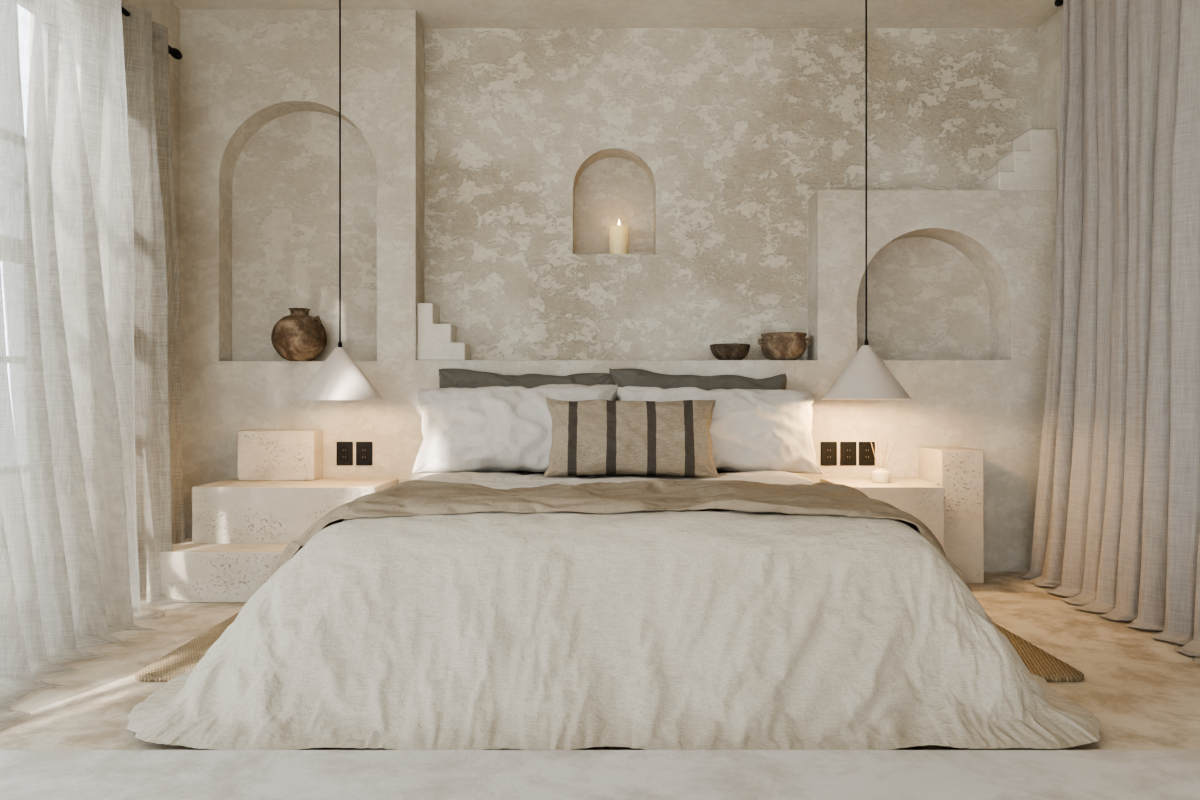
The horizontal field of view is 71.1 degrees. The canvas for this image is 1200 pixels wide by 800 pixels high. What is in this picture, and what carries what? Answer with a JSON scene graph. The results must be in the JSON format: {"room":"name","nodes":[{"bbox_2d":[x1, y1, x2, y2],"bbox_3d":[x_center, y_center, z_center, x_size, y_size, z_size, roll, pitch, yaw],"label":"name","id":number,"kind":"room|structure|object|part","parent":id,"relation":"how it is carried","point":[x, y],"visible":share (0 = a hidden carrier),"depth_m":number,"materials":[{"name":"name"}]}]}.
{"room":"bedroom","nodes":[
{"label":"bedroom","id":0,"kind":"room"},
{"bbox_2d":[121,0,179,263],"bbox_3d":[-2.320,-0.578,1.010,0.220,2.955,6.820,0,0,0],"label":"wall","id":1,"kind":"structure","parent":0,"point":[166,13],"depth_m":4.36,"materials":[{"name":"paint"}]},
{"bbox_2d":[121,6,181,59],"bbox_3d":[-2.129,-1.690,2.275,0.162,0.044,3.710,0,0,0],"label":"curtain rod","id":2,"kind":"object","parent":1,"relation":"attached to","point":[175,53],"visible":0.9,"depth_m":4.06,"materials":[{"name":"black metal"}]},
{"bbox_2d":[0,0,184,727],"bbox_3d":[-1.900,-0.422,3.049,0.473,2.625,1.892,0,0,-5],"label":"linen curtain","id":3,"kind":"object","parent":2,"relation":"hanging from","point":[91,480],"visible":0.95,"depth_m":3.19,"materials":[{"name":"white fabric"}]},
{"bbox_2d":[0,571,1199,749],"bbox_3d":[0.105,0.960,1.200,5.130,0.120,7.600,0,0,0],"label":"floor","id":4,"kind":"structure","parent":0,"point":[1143,692],"depth_m":2.71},
{"bbox_2d":[160,430,397,601],"bbox_3d":[-1.538,0.527,4.074,0.955,0.745,0.689,0,0,0],"label":"nightstand","id":5,"kind":"object","parent":4,"relation":"on","point":[241,526],"visible":0.77,"depth_m":3.96,"materials":[{"name":"beige stone"}]},
{"bbox_2d":[0,750,1199,799],"bbox_3d":[0.105,0.850,-0.235,4.630,0.100,4.330,0,0,0],"label":"platform","id":6,"kind":"object","parent":4,"relation":"on","point":[24,774],"visible":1,"depth_m":1.79,"materials":[{"name":"beige concrete"}]},
{"bbox_2d":[135,612,1083,681],"bbox_3d":[0.030,0.893,3.170,3.080,0.014,0.980,0,0,0],"label":"jute rug","id":7,"kind":"object","parent":4,"relation":"on","point":[187,656],"visible":0.06,"depth_m":2.86,"materials":[{"name":"brown wicker"}]},
{"bbox_2d":[127,470,1100,749],"bbox_3d":[0.022,0.606,3.221,2.736,0.553,2.278,0,0,0],"label":"duvet","id":8,"kind":"object","parent":4,"relation":"on","point":[707,629],"visible":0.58,"depth_m":2.32,"materials":[{"name":"fabric"}]},
{"bbox_2d":[413,384,617,473],"bbox_3d":[-0.403,0.137,4.122,1.008,0.434,0.385,0,0,0],"label":"pillow","id":9,"kind":"object","parent":8,"relation":"on","point":[493,428],"visible":0.77,"depth_m":3.98,"materials":[{"name":"fabric"}]},
{"bbox_2d":[439,368,613,388],"bbox_3d":[-0.388,0.092,4.314,0.945,0.513,0.200,0,0,0],"label":"pillow","id":10,"kind":"object","parent":8,"relation":"on","point":[449,377],"visible":0.23,"depth_m":4.31,"materials":[{"name":"fabric"}]},
{"bbox_2d":[270,479,969,588],"bbox_3d":[0.042,0.445,2.926,2.165,0.296,0.798,0,0,0],"label":"throw blanket","id":11,"kind":"object","parent":8,"relation":"on","point":[411,497],"visible":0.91,"depth_m":2.63,"materials":[{"name":"fabric"}]},
{"bbox_2d":[543,397,718,476],"bbox_3d":[0.144,0.167,3.902,0.808,0.367,0.276,0,0,-1],"label":"striped lumbar pillow","id":12,"kind":"object","parent":8,"relation":"on","point":[590,437],"visible":1,"depth_m":3.81,"materials":[{"name":"fabric"}]},
{"bbox_2d":[609,368,786,400],"bbox_3d":[0.498,0.092,4.317,0.943,0.517,0.193,0,0,0],"label":"pillow","id":13,"kind":"object","parent":8,"relation":"on","point":[629,376],"visible":0.3,"depth_m":4.30,"materials":[{"name":"fabric"}]},
{"bbox_2d":[617,386,821,473],"bbox_3d":[0.567,0.142,4.122,1.023,0.425,0.385,0,0,-1],"label":"pillow","id":14,"kind":"object","parent":8,"relation":"on","point":[751,429],"visible":0.57,"depth_m":3.99,"materials":[{"name":"fabric"}]},
{"bbox_2d":[821,447,983,582],"bbox_3d":[1.522,0.573,4.194,0.725,0.655,0.449,0,0,0],"label":"nightstand","id":15,"kind":"object","parent":4,"relation":"on","point":[947,496],"visible":0.51,"depth_m":4.12,"materials":[{"name":"beige stone"}]},
{"bbox_2d":[870,435,896,482],"bbox_3d":[1.392,0.291,4.152,0.096,0.237,0.122,0,0,-31],"label":"reed diffuser","id":16,"kind":"object","parent":15,"relation":"on","point":[880,475],"visible":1,"depth_m":4.13,"materials":[{"name":"beige ceramic"}]},
{"bbox_2d":[872,468,889,482],"bbox_3d":[1.392,0.375,4.160,0.088,0.070,0.088,0,0,0],"label":"pot","id":17,"kind":"object","parent":16,"relation":"attached to","point":[880,475],"depth_m":4.13,"materials":[{"name":"beige ceramic"}]},
{"bbox_2d":[170,0,1062,27],"bbox_3d":[0.105,-2.130,1.225,5.130,0.150,7.650,0,0,0],"label":"ceiling","id":18,"kind":"structure","parent":0,"point":[432,13],"depth_m":4.45,"materials":[{"name":"paint"}]},
{"bbox_2d":[295,0,383,399],"bbox_3d":[-1.238,-1.026,4.000,0.408,2.056,0.408,0,0,0],"label":"pendant lamp","id":19,"kind":"object","parent":18,"relation":"hanging from","point":[339,377],"visible":1,"depth_m":3.91,"materials":[{"name":"beige paint"}]},
{"bbox_3d":[-1.238,-0.125,4.000,0.406,0.250,0.406,0,0,0],"label":"lamp shade","id":20,"kind":"part","parent":19,"relation":"part of","materials":[{"name":"beige paint"}]},
{"bbox_3d":[-1.238,-1.153,4.000,0.008,1.765,0.008,0,0,0],"label":"cord","id":21,"kind":"part","parent":19,"relation":"part of","materials":[{"name":"black plastic"}]},
{"bbox_2d":[823,0,911,398],"bbox_3d":[1.268,-1.028,4.000,0.408,2.051,0.408,0,0,0],"label":"pendant lamp","id":22,"kind":"object","parent":18,"relation":"hanging from","point":[866,376],"visible":1,"depth_m":3.91,"materials":[{"name":"beige paint"}]},
{"bbox_3d":[1.268,-1.157,4.000,0.008,1.755,0.008,0,0,0],"label":"cord","id":23,"kind":"part","parent":22,"relation":"part of","materials":[{"name":"black plastic"}]},
{"bbox_3d":[1.268,-0.133,4.000,0.406,0.255,0.406,0,0,0],"label":"lamp shade","id":24,"kind":"part","parent":22,"relation":"part of","materials":[{"name":"beige paint"}]},
{"bbox_2d":[180,9,1059,570],"bbox_3d":[0.105,-0.578,4.735,5.130,3.055,0.630,0,0,0],"label":"wall","id":25,"kind":"structure","parent":0,"point":[486,173],"depth_m":4.64,"materials":[{"name":"paint"}]},
{"bbox_2d":[271,308,326,360],"bbox_3d":[-1.586,-0.343,4.432,0.284,0.276,0.284,0,0,0],"label":"clay vase","id":26,"kind":"object","parent":25,"relation":"on","point":[298,336],"visible":1,"depth_m":4.33,"materials":[{"name":"brown ceramic"}]},
{"bbox_2d":[336,442,352,464],"bbox_3d":[-1.342,0.282,4.414,0.086,0.124,0.012,0,0,0],"label":"wall outlet","id":27,"kind":"object","parent":25,"relation":"attached to","point":[344,450],"visible":1,"depth_m":4.41,"materials":[{"name":"black plastic"}]},
{"bbox_2d":[356,442,371,464],"bbox_3d":[-1.240,0.282,4.414,0.086,0.124,0.012,0,0,0],"label":"wall outlet","id":28,"kind":"object","parent":25,"relation":"attached to","point":[363,449],"visible":1,"depth_m":4.41,"materials":[{"name":"black plastic"}]},
{"bbox_2d":[417,303,469,359],"bbox_3d":[-0.842,-0.362,4.545,0.254,0.305,0.189,0,0,0],"label":"ornament","id":29,"kind":"object","parent":25,"relation":"on","point":[435,341],"visible":0.89,"depth_m":4.45,"materials":[{"name":"beige paint"}]},
{"bbox_2d":[610,220,627,253],"bbox_3d":[0.105,-0.911,4.710,0.102,0.207,0.102,0,0,0],"label":"pillar candle","id":30,"kind":"object","parent":25,"relation":"on","point":[618,233],"visible":0.9,"depth_m":4.67,"materials":[{"name":"beige wax"}]},
{"bbox_2d":[710,343,749,359],"bbox_3d":[0.700,-0.253,4.520,0.214,0.090,0.216,0,0,0],"label":"bowl","id":31,"kind":"object","parent":25,"relation":"on","point":[728,351],"visible":0.8,"depth_m":4.44,"materials":[{"name":"brown wood"}]},
{"bbox_2d":[758,332,810,359],"bbox_3d":[0.985,-0.281,4.510,0.244,0.147,0.246,0,0,-45],"label":"clay bowl","id":32,"kind":"object","parent":25,"relation":"on","point":[775,345],"visible":0.91,"depth_m":4.42,"materials":[{"name":"brown ceramic"}]},
{"bbox_2d":[821,442,836,464],"bbox_3d":[1.203,0.282,4.414,0.086,0.124,0.012,0,0,0],"label":"wall outlet","id":33,"kind":"object","parent":25,"relation":"attached to","point":[828,449],"visible":1,"depth_m":4.41,"materials":[{"name":"black plastic"}]},
{"bbox_2d":[840,442,856,464],"bbox_3d":[1.305,0.282,4.414,0.086,0.124,0.012,0,0,0],"label":"wall outlet","id":34,"kind":"object","parent":25,"relation":"attached to","point":[848,450],"visible":1,"depth_m":4.41,"materials":[{"name":"black plastic"}]},
{"bbox_2d":[859,442,874,464],"bbox_3d":[1.403,0.282,4.414,0.086,0.124,0.012,0,0,0],"label":"wall outlet","id":35,"kind":"object","parent":25,"relation":"attached to","point":[866,455],"visible":0.99,"depth_m":4.41,"materials":[{"name":"black plastic"}]},
{"bbox_2d":[983,129,1056,189],"bbox_3d":[2.264,-1.270,4.540,0.309,0.330,0.199,0,0,0],"label":"ornament","id":36,"kind":"object","parent":25,"relation":"on","point":[1032,163],"visible":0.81,"depth_m":4.44,"materials":[{"name":"beige paint"}]},
{"bbox_2d":[1060,7,1062,91],"bbox_3d":[2.530,-0.578,1.010,0.220,2.955,6.820,0,0,0],"label":"wall","id":37,"kind":"structure","parent":0,"point":[1061,9],"depth_m":4.41,"materials":[{"name":"paint"}]},
{"bbox_2d":[1054,0,1062,6],"bbox_3d":[2.324,-1.950,2.750,0.192,0.044,2.760,0,0,0],"label":"curtain rod","id":38,"kind":"object","parent":37,"relation":"attached to","point":[1057,3],"visible":0.85,"depth_m":4.10,"materials":[{"name":"black metal"}]},
{"bbox_2d":[1017,0,1199,662],"bbox_3d":[2.147,-0.505,3.265,0.256,2.790,1.944,0,0,0],"label":"linen curtain","id":39,"kind":"object","parent":38,"relation":"hanging from","point":[1116,532],"visible":1,"depth_m":3.45,"materials":[{"name":"beige fabric"}]}
]}

